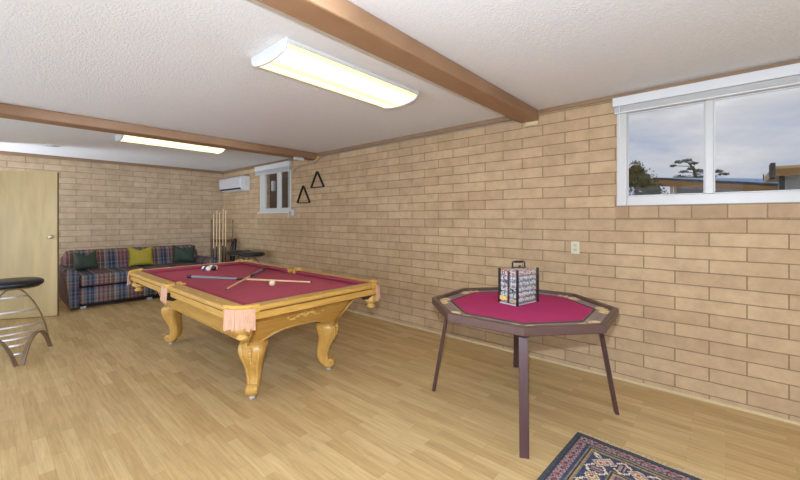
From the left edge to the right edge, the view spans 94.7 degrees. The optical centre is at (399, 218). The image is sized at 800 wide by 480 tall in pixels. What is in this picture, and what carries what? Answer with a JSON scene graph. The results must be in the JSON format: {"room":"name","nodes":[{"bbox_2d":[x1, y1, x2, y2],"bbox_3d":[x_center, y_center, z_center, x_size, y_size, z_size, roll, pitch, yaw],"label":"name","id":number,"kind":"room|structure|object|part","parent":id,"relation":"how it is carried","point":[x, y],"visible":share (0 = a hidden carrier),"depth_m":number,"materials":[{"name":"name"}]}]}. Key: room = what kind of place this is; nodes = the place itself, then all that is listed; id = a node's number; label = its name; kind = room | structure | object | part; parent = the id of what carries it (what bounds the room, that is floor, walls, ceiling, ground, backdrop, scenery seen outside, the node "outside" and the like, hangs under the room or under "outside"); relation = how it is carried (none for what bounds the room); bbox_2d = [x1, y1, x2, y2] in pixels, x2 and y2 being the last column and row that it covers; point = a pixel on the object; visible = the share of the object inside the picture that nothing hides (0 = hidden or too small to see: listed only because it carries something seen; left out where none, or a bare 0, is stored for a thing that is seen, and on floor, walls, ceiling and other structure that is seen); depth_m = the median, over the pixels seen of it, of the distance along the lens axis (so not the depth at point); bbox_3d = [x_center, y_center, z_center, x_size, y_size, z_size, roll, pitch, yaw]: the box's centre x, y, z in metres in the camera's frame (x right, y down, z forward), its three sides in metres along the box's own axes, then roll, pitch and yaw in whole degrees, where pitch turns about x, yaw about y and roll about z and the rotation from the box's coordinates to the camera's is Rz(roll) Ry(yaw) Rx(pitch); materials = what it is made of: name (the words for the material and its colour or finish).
{"room":"game room","nodes":[
{"label":"game room","id":0,"kind":"room"},
{"bbox_2d":[0,154,223,297],"bbox_3d":[-5.961,0.158,6.274,0.200,2.440,6.108,0,0,41],"label":"wall","id":1,"kind":"structure","parent":0,"point":[102,206],"depth_m":7.04,"materials":[{"name":"beige brick"}]},
{"bbox_2d":[0,151,222,173],"bbox_3d":[-5.885,-1.034,6.192,0.022,0.054,5.684,0,0,41],"label":"trim","id":2,"kind":"structure","parent":1,"relation":"attached to","point":[1,152],"depth_m":6.70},
{"bbox_2d":[0,296,799,479],"bbox_3d":[-1.719,1.428,2.525,11.121,0.100,5.708,0,0,41],"label":"floor","id":3,"kind":"structure","parent":0,"point":[110,399],"depth_m":2.63,"materials":[{"name":"laminate"}]},
{"bbox_2d":[0,277,52,366],"bbox_3d":[-3.897,0.993,3.620,0.549,0.773,0.639,0,0,-23],"label":"bar stool","id":4,"kind":"object","parent":3,"relation":"on","point":[17,283],"visible":1,"depth_m":3.64,"materials":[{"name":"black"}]},
{"bbox_3d":[-3.876,0.690,3.693,0.390,0.016,0.390,0,0,38],"label":"seat","id":5,"kind":"part","parent":4,"relation":"part of","materials":[{"name":"black leather"}]},
{"bbox_2d":[0,277,43,289],"bbox_3d":[-3.876,0.644,3.693,0.452,0.075,0.452,0,0,38],"label":"seat cushion","id":6,"kind":"object","parent":4,"relation":"on","point":[17,283],"depth_m":3.62,"materials":[{"name":"black leather"}]},
{"bbox_2d":[59,245,217,308],"bbox_3d":[-4.614,0.955,6.592,1.075,0.844,2.210,0,0,41],"label":"sofa","id":7,"kind":"object","parent":3,"relation":"on","point":[107,283],"visible":0.65,"depth_m":6.01,"materials":[{"name":"fabric"}]},
{"bbox_3d":[-5.284,1.048,5.834,1.075,0.600,0.185,0,0,41],"label":"arm","id":8,"kind":"part","parent":7,"relation":"part of"},
{"bbox_2d":[72,250,98,270],"bbox_3d":[-5.197,0.690,6.094,0.171,0.322,0.332,0,0,37],"label":"throw pillow","id":9,"kind":"object","parent":7,"relation":"on","point":[88,261],"visible":0.99,"depth_m":6.04,"materials":[{"name":"green fabric"}]},
{"bbox_3d":[-4.619,1.185,6.597,0.980,0.245,1.840,0,0,41],"label":"panel","id":10,"kind":"part","parent":7,"relation":"part of","materials":[{"name":"fabric"}]},
{"bbox_3d":[-4.616,1.326,6.594,0.910,0.034,1.780,0,0,41],"label":"under frame","id":11,"kind":"part","parent":7,"relation":"part of","materials":[{"name":"black"}]},
{"bbox_3d":[-4.889,0.905,6.836,0.340,0.745,2.040,0,0,41],"label":"backrest","id":12,"kind":"part","parent":7,"relation":"part of","materials":[{"name":"fabric"}]},
{"bbox_2d":[78,262,199,286],"bbox_3d":[-4.501,0.952,6.493,0.735,0.177,1.828,0,0,41],"label":"seat cushion","id":13,"kind":"object","parent":7,"relation":"on","point":[114,275],"depth_m":5.96,"materials":[{"name":"fabric"}]},
{"bbox_2d":[127,245,153,266],"bbox_3d":[-4.689,0.675,6.671,0.182,0.352,0.395,0,0,44],"label":"throw pillow","id":14,"kind":"object","parent":7,"relation":"on","point":[136,257],"visible":1,"depth_m":6.61,"materials":[{"name":"yellow fabric"}]},
{"bbox_2d":[172,245,194,261],"bbox_3d":[-4.218,0.685,7.196,0.410,0.348,0.176,0,0,-39],"label":"throw pillow","id":15,"kind":"object","parent":7,"relation":"on","point":[180,254],"visible":1,"depth_m":7.13,"materials":[{"name":"green fabric"}]},
{"bbox_3d":[-3.943,1.048,7.351,1.075,0.600,0.185,0,0,41],"label":"arm","id":16,"kind":"part","parent":7,"relation":"part of"},
{"bbox_2d":[211,220,233,256],"bbox_3d":[-3.795,0.702,7.853,0.520,1.352,0.120,0,0,5],"label":"cue rack","id":17,"kind":"object","parent":3,"relation":"on","point":[227,240],"visible":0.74,"depth_m":7.85,"materials":[{"name":"brown wood"}]},
{"bbox_3d":[-4.029,0.702,7.884,0.048,1.352,0.046,0,0,5],"label":"post","id":18,"kind":"part","parent":17,"relation":"part of","materials":[{"name":"brown wood"}]},
{"bbox_2d":[213,214,213,256],"bbox_3d":[-3.969,0.608,7.842,0.030,1.420,0.029,0,-1,4],"label":"pool cue","id":19,"kind":"object","parent":17,"relation":"on","point":[213,214],"visible":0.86,"depth_m":7.84,"materials":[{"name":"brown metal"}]},
{"bbox_2d":[216,217,216,257],"bbox_3d":[-3.899,0.568,7.834,0.030,1.500,0.029,0,0,16],"label":"pool cue","id":20,"kind":"object","parent":17,"relation":"on","point":[216,217],"visible":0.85,"depth_m":7.83,"materials":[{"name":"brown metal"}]},
{"bbox_2d":[219,212,219,262],"bbox_3d":[-3.835,0.588,7.830,0.030,1.460,0.029,0,-1,-18],"label":"pool cue","id":21,"kind":"object","parent":17,"relation":"on","point":[219,212],"visible":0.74,"depth_m":7.82,"materials":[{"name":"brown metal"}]},
{"bbox_3d":[-3.796,0.476,7.844,0.436,0.060,0.062,0,0,5],"label":"notched rail","id":22,"kind":"part","parent":17,"relation":"part of","materials":[{"name":"brown wood"}]},
{"bbox_2d":[222,208,223,261],"bbox_3d":[-3.760,0.548,7.824,0.030,1.540,0.029,0,-1,29],"label":"pool cue","id":23,"kind":"object","parent":17,"relation":"on","point":[223,208],"visible":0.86,"depth_m":7.81,"materials":[{"name":"brown wood"}]},
{"bbox_2d":[225,210,225,261],"bbox_3d":[-3.699,0.568,7.818,0.030,1.500,0.029,0,-1,-19],"label":"pool cue","id":24,"kind":"object","parent":17,"relation":"on","point":[225,210],"visible":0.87,"depth_m":7.81,"materials":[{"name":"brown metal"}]},
{"bbox_2d":[229,238,236,261],"bbox_3d":[-3.492,0.896,7.687,0.150,0.962,0.191,0,0,41],"label":"case","id":25,"kind":"object","parent":3,"relation":"on","point":[234,242],"visible":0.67,"depth_m":7.69,"materials":[{"name":"black plastic"}]},
{"bbox_2d":[227,250,250,259],"bbox_3d":[-3.032,0.993,7.008,0.549,0.773,0.639,0,0,3],"label":"bar stool","id":26,"kind":"object","parent":3,"relation":"on","point":[231,252],"visible":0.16,"depth_m":6.91,"materials":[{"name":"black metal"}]},
{"bbox_2d":[227,250,250,254],"bbox_3d":[-3.077,0.644,7.069,0.452,0.075,0.452,0,0,31],"label":"seat cushion","id":27,"kind":"object","parent":26,"relation":"on","point":[232,252],"depth_m":6.89,"materials":[{"name":"black leather"}]},
{"bbox_2d":[238,251,264,261],"bbox_3d":[-2.642,0.993,6.698,0.549,0.773,0.639,0,0,-22],"label":"bar stool","id":28,"kind":"object","parent":3,"relation":"on","point":[249,254],"visible":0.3,"depth_m":6.60,"materials":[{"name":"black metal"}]},
{"bbox_2d":[238,251,264,256],"bbox_3d":[-2.708,0.644,6.735,0.452,0.075,0.452,0,0,6],"label":"seat cushion","id":29,"kind":"object","parent":28,"relation":"on","point":[249,253],"depth_m":6.59,"materials":[{"name":"black leather"}]},
{"bbox_2d":[127,260,379,398],"bbox_3d":[-1.583,0.972,3.714,2.691,0.812,1.411,0,0,41],"label":"pool table","id":30,"kind":"object","parent":3,"relation":"on","point":[250,312],"visible":0.99,"depth_m":3.16,"materials":[{"name":"fabric"}]},
{"bbox_3d":[-2.490,0.628,3.665,1.145,0.100,0.105,0,0,41],"label":"rail","id":31,"kind":"part","parent":30,"relation":"part of","materials":[{"name":"brown wood"}]},
{"bbox_2d":[142,271,178,284],"bbox_3d":[-2.438,0.596,3.724,1.144,0.036,0.052,0,0,41],"label":"cushion","id":32,"kind":"object","parent":30,"relation":"on","point":[172,281],"depth_m":3.62,"materials":[{"name":"red fabric"}]},
{"bbox_3d":[-2.493,1.145,4.050,0.190,0.414,0.208,0,0,7],"label":"leg","id":33,"kind":"part","parent":30,"relation":"part of","materials":[{"name":"brown wood"}]},
{"bbox_3d":[-2.544,0.628,4.563,0.105,0.100,1.150,0,0,41],"label":"rail","id":34,"kind":"part","parent":30,"relation":"part of","materials":[{"name":"brown wood"}]},
{"bbox_2d":[141,262,240,272],"bbox_3d":[-2.485,0.596,4.511,0.052,0.036,1.149,0,0,41],"label":"cushion","id":35,"kind":"object","parent":30,"relation":"on","point":[173,269],"depth_m":4.43,"materials":[{"name":"red fabric"}]},
{"bbox_3d":[-1.520,0.628,2.807,1.145,0.100,0.105,0,0,41],"label":"rail","id":36,"kind":"part","parent":30,"relation":"part of","materials":[{"name":"brown wood"}]},
{"bbox_2d":[184,285,245,304],"bbox_3d":[-1.467,0.596,2.866,1.144,0.036,0.052,0,0,41],"label":"cushion","id":37,"kind":"object","parent":30,"relation":"on","point":[219,296],"depth_m":2.78,"materials":[{"name":"red fabric"}]},
{"bbox_2d":[225,268,264,289],"bbox_3d":[-1.508,0.582,3.673,0.030,0.029,1.491,0,-1,-9],"label":"pool cue","id":38,"kind":"object","parent":30,"relation":"on","point":[262,269],"visible":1,"depth_m":3.59,"materials":[{"name":"brown wood"}]},
{"bbox_2d":[187,275,311,282],"bbox_3d":[-1.520,0.604,3.670,1.380,0.029,0.030,0,0,12],"label":"pool cue","id":39,"kind":"object","parent":30,"relation":"on","point":[188,276],"visible":0.93,"depth_m":3.69,"materials":[{"name":"brown wood"}]},
{"bbox_3d":[-1.077,0.816,2.678,0.020,0.288,0.258,0,0,-34],"label":"corner molding","id":40,"kind":"part","parent":30,"relation":"part of","materials":[{"name":"brown wood"}]},
{"bbox_3d":[-1.137,1.145,2.852,0.208,0.414,0.190,0,0,-14],"label":"leg","id":41,"kind":"part","parent":30,"relation":"part of","materials":[{"name":"brown wood"}]},
{"bbox_2d":[241,262,287,271],"bbox_3d":[-1.698,0.596,4.561,1.144,0.036,0.052,0,0,41],"label":"cushion","id":42,"kind":"object","parent":30,"relation":"on","point":[248,264],"depth_m":4.53,"materials":[{"name":"red fabric"}]},
{"bbox_3d":[-1.646,0.628,4.620,1.145,0.100,0.105,0,0,41],"label":"rail","id":43,"kind":"part","parent":30,"relation":"part of","materials":[{"name":"brown wood"}]},
{"bbox_2d":[269,280,274,285],"bbox_3d":[-1.164,0.587,3.357,0.056,0.057,0.056,0,0,-19],"label":"cue ball","id":44,"kind":"object","parent":30,"relation":"on","point":[271,282],"visible":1,"depth_m":3.34,"materials":[{"name":"white plastic"}]},
{"bbox_2d":[245,283,363,304],"bbox_3d":[-0.680,0.596,2.917,0.052,0.036,1.149,0,0,41],"label":"cushion","id":45,"kind":"object","parent":30,"relation":"on","point":[358,283],"depth_m":2.81,"materials":[{"name":"red fabric"}]},
{"bbox_3d":[-0.622,0.628,2.865,0.105,0.100,1.150,0,0,41],"label":"rail","id":46,"kind":"part","parent":30,"relation":"part of","materials":[{"name":"brown wood"}]},
{"bbox_3d":[-0.673,1.145,3.378,0.190,0.414,0.208,0,0,7],"label":"leg","id":47,"kind":"part","parent":30,"relation":"part of","materials":[{"name":"brown wood"}]},
{"bbox_2d":[296,271,368,283],"bbox_3d":[-0.727,0.596,3.704,1.144,0.036,0.052,0,0,41],"label":"cushion","id":48,"kind":"object","parent":30,"relation":"on","point":[324,277],"depth_m":3.67,"materials":[{"name":"red fabric"}]},
{"bbox_3d":[-0.675,0.628,3.763,1.145,0.100,0.105,0,0,41],"label":"rail","id":49,"kind":"part","parent":30,"relation":"part of","materials":[{"name":"brown wood"}]},
{"bbox_3d":[-0.492,0.816,3.340,0.258,0.288,0.020,0,0,27],"label":"corner molding","id":50,"kind":"part","parent":30,"relation":"part of","materials":[{"name":"brown wood"}]},
{"bbox_2d":[432,287,618,458],"bbox_3d":[0.893,1.005,2.774,1.251,0.744,1.278,0,0,38],"label":"table","id":51,"kind":"object","parent":3,"relation":"on","point":[556,313],"visible":0.87,"depth_m":2.53,"materials":[{"name":"fabric"}]},
{"bbox_3d":[0.329,1.034,2.945,0.144,0.688,0.054,0,0,16],"label":"leg","id":52,"kind":"part","parent":51,"relation":"part of","materials":[{"name":"brown wood"}]},
{"bbox_3d":[1.063,1.034,3.358,0.054,0.688,0.144,0,0,16],"label":"leg","id":53,"kind":"part","parent":51,"relation":"part of","materials":[{"name":"brown wood"}]},
{"bbox_2d":[498,261,538,306],"bbox_3d":[0.923,0.489,2.871,0.277,0.324,0.182,0,0,-37],"label":"case","id":54,"kind":"object","parent":51,"relation":"on","point":[500,296],"visible":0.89,"depth_m":2.85,"materials":[{"name":"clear plastic"}]},
{"bbox_2d":[501,268,535,303],"bbox_3d":[0.922,0.517,2.872,0.242,0.240,0.148,0,0,-37],"label":"chips","id":55,"kind":"object","parent":54,"relation":"in","point":[526,291],"visible":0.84,"depth_m":2.82,"materials":[{"name":"multicoloured plastic"}]},
{"bbox_3d":[0.924,0.355,2.871,0.115,0.057,0.017,0,0,-3],"label":"handle","id":56,"kind":"part","parent":54,"relation":"part of","materials":[{"name":"black plastic"}]},
{"bbox_3d":[0.737,1.034,2.197,0.054,0.688,0.174,0,0,16],"label":"leg","id":57,"kind":"part","parent":51,"relation":"part of","materials":[{"name":"brown wood"}]},
{"bbox_3d":[0.902,0.667,2.785,1.160,0.022,1.160,0,0,38],"label":"rail panel","id":58,"kind":"part","parent":51,"relation":"part of","materials":[{"name":"brown wood"}]},
{"bbox_2d":[574,300,598,306],"bbox_3d":[1.437,0.655,2.849,0.066,0.003,0.210,0,0,-7],"label":"tray","id":59,"kind":"object","parent":51,"relation":"on","point":[591,303],"depth_m":2.83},
{"bbox_3d":[1.475,1.034,2.624,0.144,0.688,0.054,0,0,16],"label":"leg","id":60,"kind":"part","parent":51,"relation":"part of","materials":[{"name":"brown wood"}]},
{"bbox_2d":[537,430,708,479],"bbox_3d":[0.937,1.373,1.342,1.158,0.009,1.842,0,0,44],"label":"rug","id":61,"kind":"object","parent":3,"relation":"on","point":[584,457],"visible":1,"depth_m":2.05,"materials":[{"name":"fabric"}]},
{"bbox_2d":[0,0,799,170],"bbox_3d":[-1.719,-1.122,2.525,11.521,0.120,6.108,0,0,41],"label":"ceiling","id":62,"kind":"structure","parent":0,"point":[177,65],"depth_m":2.48,"materials":[{"name":"white paint"}]},
{"bbox_2d":[42,144,59,147],"bbox_3d":[-5.077,-1.056,5.360,0.188,0.012,0.188,0,0,41],"label":"recessed light","id":63,"kind":"object","parent":62,"relation":"in","point":[46,145],"visible":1,"depth_m":5.33,"materials":[{"name":"white plastic"}]},
{"bbox_2d":[0,103,316,160],"bbox_3d":[-3.304,-1.011,3.926,0.220,0.102,5.706,0,0,41],"label":"ceiling beam","id":64,"kind":"structure","parent":62,"relation":"attached to","point":[8,111],"depth_m":4.16,"materials":[{"name":"brown wood"}]},
{"bbox_2d":[293,157,303,160],"bbox_3d":[-1.581,-0.936,5.761,0.045,0.047,0.170,0,0,41],"label":"junction box","id":65,"kind":"object","parent":64,"relation":"attached to","point":[294,158],"visible":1,"depth_m":5.74,"materials":[{"name":"white plastic"}]},
{"bbox_2d":[115,134,225,153],"bbox_3d":[-3.104,-1.016,5.065,0.392,0.092,1.240,0,0,41],"label":"fluorescent light","id":66,"kind":"object","parent":62,"relation":"attached to","point":[133,139],"visible":0.64,"depth_m":4.91,"materials":[{"name":"white plastic"}]},
{"bbox_2d":[251,36,418,108],"bbox_3d":[-0.414,-1.016,2.748,0.432,0.092,1.230,0,0,41],"label":"fluorescent light","id":67,"kind":"object","parent":62,"relation":"attached to","point":[288,57],"visible":1,"depth_m":2.54,"materials":[{"name":"white plastic"}]},
{"bbox_2d":[257,0,538,122],"bbox_3d":[-0.597,-1.011,1.534,0.185,0.102,5.706,0,0,41],"label":"ceiling beam","id":68,"kind":"structure","parent":62,"relation":"attached to","point":[344,20],"depth_m":2.13,"materials":[{"name":"brown wood"}]},
{"bbox_2d":[224,100,799,421],"bbox_3d":[0.237,0.158,4.739,11.121,2.440,0.200,0,0,41],"label":"wall","id":69,"kind":"structure","parent":0,"point":[709,308],"depth_m":3.48,"materials":[{"name":"beige brick"}]},
{"bbox_2d":[219,175,249,192],"bbox_3d":[-3.502,-0.717,7.769,1.003,0.300,0.209,0,0,41],"label":"air conditioner","id":70,"kind":"object","parent":69,"relation":"attached to","point":[238,183],"visible":1,"depth_m":7.55,"materials":[{"name":"white plastic"}]},
{"bbox_3d":[-3.570,-0.741,7.694,0.956,0.177,0.006,0,0,41],"label":"panel","id":71,"kind":"part","parent":70,"relation":"part of","materials":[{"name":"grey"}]},
{"bbox_2d":[257,212,289,213],"bbox_3d":[-2.380,-0.109,6.897,1.140,0.024,0.030,0,0,41],"label":"trim","id":72,"kind":"structure","parent":69,"relation":"attached to","point":[257,212],"depth_m":6.97,"materials":[{"name":"white plastic"}]},
{"bbox_2d":[260,161,291,211],"bbox_3d":[-2.321,-0.572,6.880,1.110,0.900,0.046,0,0,41],"label":"window","id":73,"kind":"structure","parent":69,"relation":"in","point":[263,178],"depth_m":6.80,"materials":[{"name":"grey plastic"}]},
{"bbox_2d":[254,161,290,216],"bbox_3d":[-2.397,-0.516,6.870,1.249,0.993,0.068,0,0,41],"label":"window blind","id":74,"kind":"object","parent":73,"relation":"attached to","point":[285,164],"visible":1,"depth_m":6.75,"materials":[{"name":"white plastic"}]},
{"bbox_3d":[-2.389,-0.854,6.882,1.221,0.013,0.038,0,0,41],"label":"rail","id":75,"kind":"part","parent":74,"relation":"part of","materials":[{"name":"white plastic"}]},
{"bbox_3d":[-1.954,-0.496,6.450,0.009,0.868,0.008,0,0,41],"label":"pull cord","id":76,"kind":"part","parent":74,"relation":"part of","materials":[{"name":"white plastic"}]},
{"bbox_3d":[-2.272,-0.519,6.837,0.860,0.665,0.026,0,0,41],"label":"sash","id":77,"kind":"part","parent":73,"relation":"part of","materials":[{"name":"white plastic"}]},
{"bbox_2d":[297,185,309,202],"bbox_3d":[-1.634,-0.410,6.234,0.363,0.300,0.032,0,0,41],"label":"ball rack","id":78,"kind":"object","parent":69,"relation":"attached to","point":[302,187],"visible":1,"depth_m":6.22,"materials":[{"name":"black plastic"}]},
{"bbox_2d":[310,171,323,187],"bbox_3d":[-1.342,-0.635,5.976,0.343,0.270,0.032,0,0,41],"label":"ball rack","id":79,"kind":"object","parent":69,"relation":"attached to","point":[316,172],"visible":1,"depth_m":5.96,"materials":[{"name":"black plastic"}]},
{"bbox_2d":[293,121,515,171],"bbox_3d":[-0.345,-0.910,5.095,4.067,0.208,0.033,0,0,41],"label":"cable","id":80,"kind":"object","parent":69,"relation":"attached to","point":[505,121],"visible":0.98,"depth_m":4.61,"materials":[{"name":"brown plastic"}]},
{"bbox_2d":[223,59,799,173],"bbox_3d":[0.163,-1.038,4.656,11.120,0.048,0.022,0,0,41],"label":"trim","id":81,"kind":"structure","parent":69,"relation":"attached to","point":[607,98],"depth_m":3.53,"materials":[{"name":"brown wood"}]},
{"bbox_2d":[525,121,537,126],"bbox_3d":[1.306,-0.941,3.649,0.125,0.037,0.018,0,0,41],"label":"trim","id":82,"kind":"structure","parent":69,"relation":"attached to","point":[532,122],"depth_m":3.64,"materials":[{"name":"beige wood"}]},
{"bbox_2d":[346,309,799,425],"bbox_3d":[0.170,1.367,4.655,11.107,0.022,0.014,0,0,41],"label":"baseboard","id":83,"kind":"structure","parent":69,"relation":"attached to","point":[452,336],"depth_m":3.12,"materials":[{"name":"beige wood"}]},
{"bbox_2d":[571,241,579,253],"bbox_3d":[1.610,0.267,3.385,0.074,0.116,0.010,0,0,41],"label":"wall outlet","id":84,"kind":"object","parent":69,"relation":"attached to","point":[575,245],"visible":1,"depth_m":3.38,"materials":[{"name":"beige plastic"}]},
{"bbox_2d":[615,203,799,217],"bbox_3d":[2.389,-0.053,2.696,1.430,0.102,0.012,0,0,41],"label":"trim","id":85,"kind":"structure","parent":69,"relation":"attached to","point":[769,210],"depth_m":2.74,"materials":[{"name":"beige brick"}]},
{"bbox_2d":[617,75,799,205],"bbox_3d":[2.329,-0.565,2.772,1.220,0.915,0.046,0,0,41],"label":"window","id":86,"kind":"structure","parent":69,"relation":"in","point":[709,196],"depth_m":2.77,"materials":[{"name":"grey plastic"}]},
{"bbox_2d":[613,63,799,136],"bbox_3d":[2.295,-0.853,2.731,1.267,0.341,0.057,0,0,41],"label":"window blind","id":87,"kind":"object","parent":86,"relation":"attached to","point":[791,70],"visible":1,"depth_m":2.71,"materials":[{"name":"white plastic"}]},
{"bbox_3d":[2.301,-0.893,2.738,1.243,0.013,0.038,0,0,41],"label":"rail","id":88,"kind":"part","parent":87,"relation":"part of","materials":[{"name":"white plastic"}]},
{"bbox_3d":[-6.440,0.158,4.200,0.105,2.439,1.964,0,0,41],"label":"wall partition","id":89,"kind":"structure","parent":0,"visible":0},
{"bbox_2d":[0,170,58,318],"bbox_3d":[-5.290,0.356,5.072,0.936,2.027,0.172,0,0,-19],"label":"door","id":90,"kind":"structure","parent":89,"relation":"in","point":[29,200],"depth_m":5.11,"materials":[{"name":"brown wood"}]},
{"label":"outside","id":91,"kind":"structure","parent":0,"visible":0},
{"bbox_3d":[21.132,0.478,23.915,80.000,0.100,56.172,0,0,41],"label":"ground","id":92,"kind":"structure","parent":91,"visible":0},
{"bbox_2d":[270,172,287,207],"bbox_3d":[-4.684,-0.872,12.466,7.670,2.600,0.080,0,0,41],"label":"fence","id":93,"kind":"object","parent":92,"relation":"on","point":[273,177],"visible":0.04,"depth_m":11.52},
{"bbox_2d":[271,181,275,190],"bbox_3d":[-4.047,-1.037,11.783,0.140,0.320,0.099,0,0,41],"label":"wall lantern","id":94,"kind":"object","parent":93,"relation":"attached to","point":[273,183],"visible":1,"depth_m":11.73,"materials":[{"name":"white plastic"}]},
{"bbox_2d":[629,160,668,194],"bbox_3d":[5.165,-0.429,8.134,1.418,1.725,0.864,0,0,41],"label":"bushy tree","id":95,"kind":"object","parent":92,"relation":"on","point":[638,178],"visible":0.38,"depth_m":7.97,"materials":[{"name":"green plant"}]},
{"bbox_2d":[670,158,728,188],"bbox_3d":[13.236,-1.144,16.339,2.078,3.147,0.585,0,0,41],"label":"tree","id":96,"kind":"object","parent":92,"relation":"on","point":[695,174],"visible":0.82,"depth_m":16.45,"materials":[{"name":"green plant"}]},
{"bbox_2d":[653,174,777,193],"bbox_3d":[10.683,-0.658,12.552,3.621,2.173,5.040,0,0,41],"label":"neighbor house","id":97,"kind":"structure","parent":92,"relation":"on","point":[689,185],"depth_m":10.94,"materials":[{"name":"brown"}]},
{"bbox_2d":[765,163,799,189],"bbox_3d":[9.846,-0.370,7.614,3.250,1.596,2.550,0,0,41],"label":"garage","id":98,"kind":"structure","parent":92,"relation":"on","point":[787,177],"depth_m":7.79,"materials":[{"name":"brown"}]}
]}

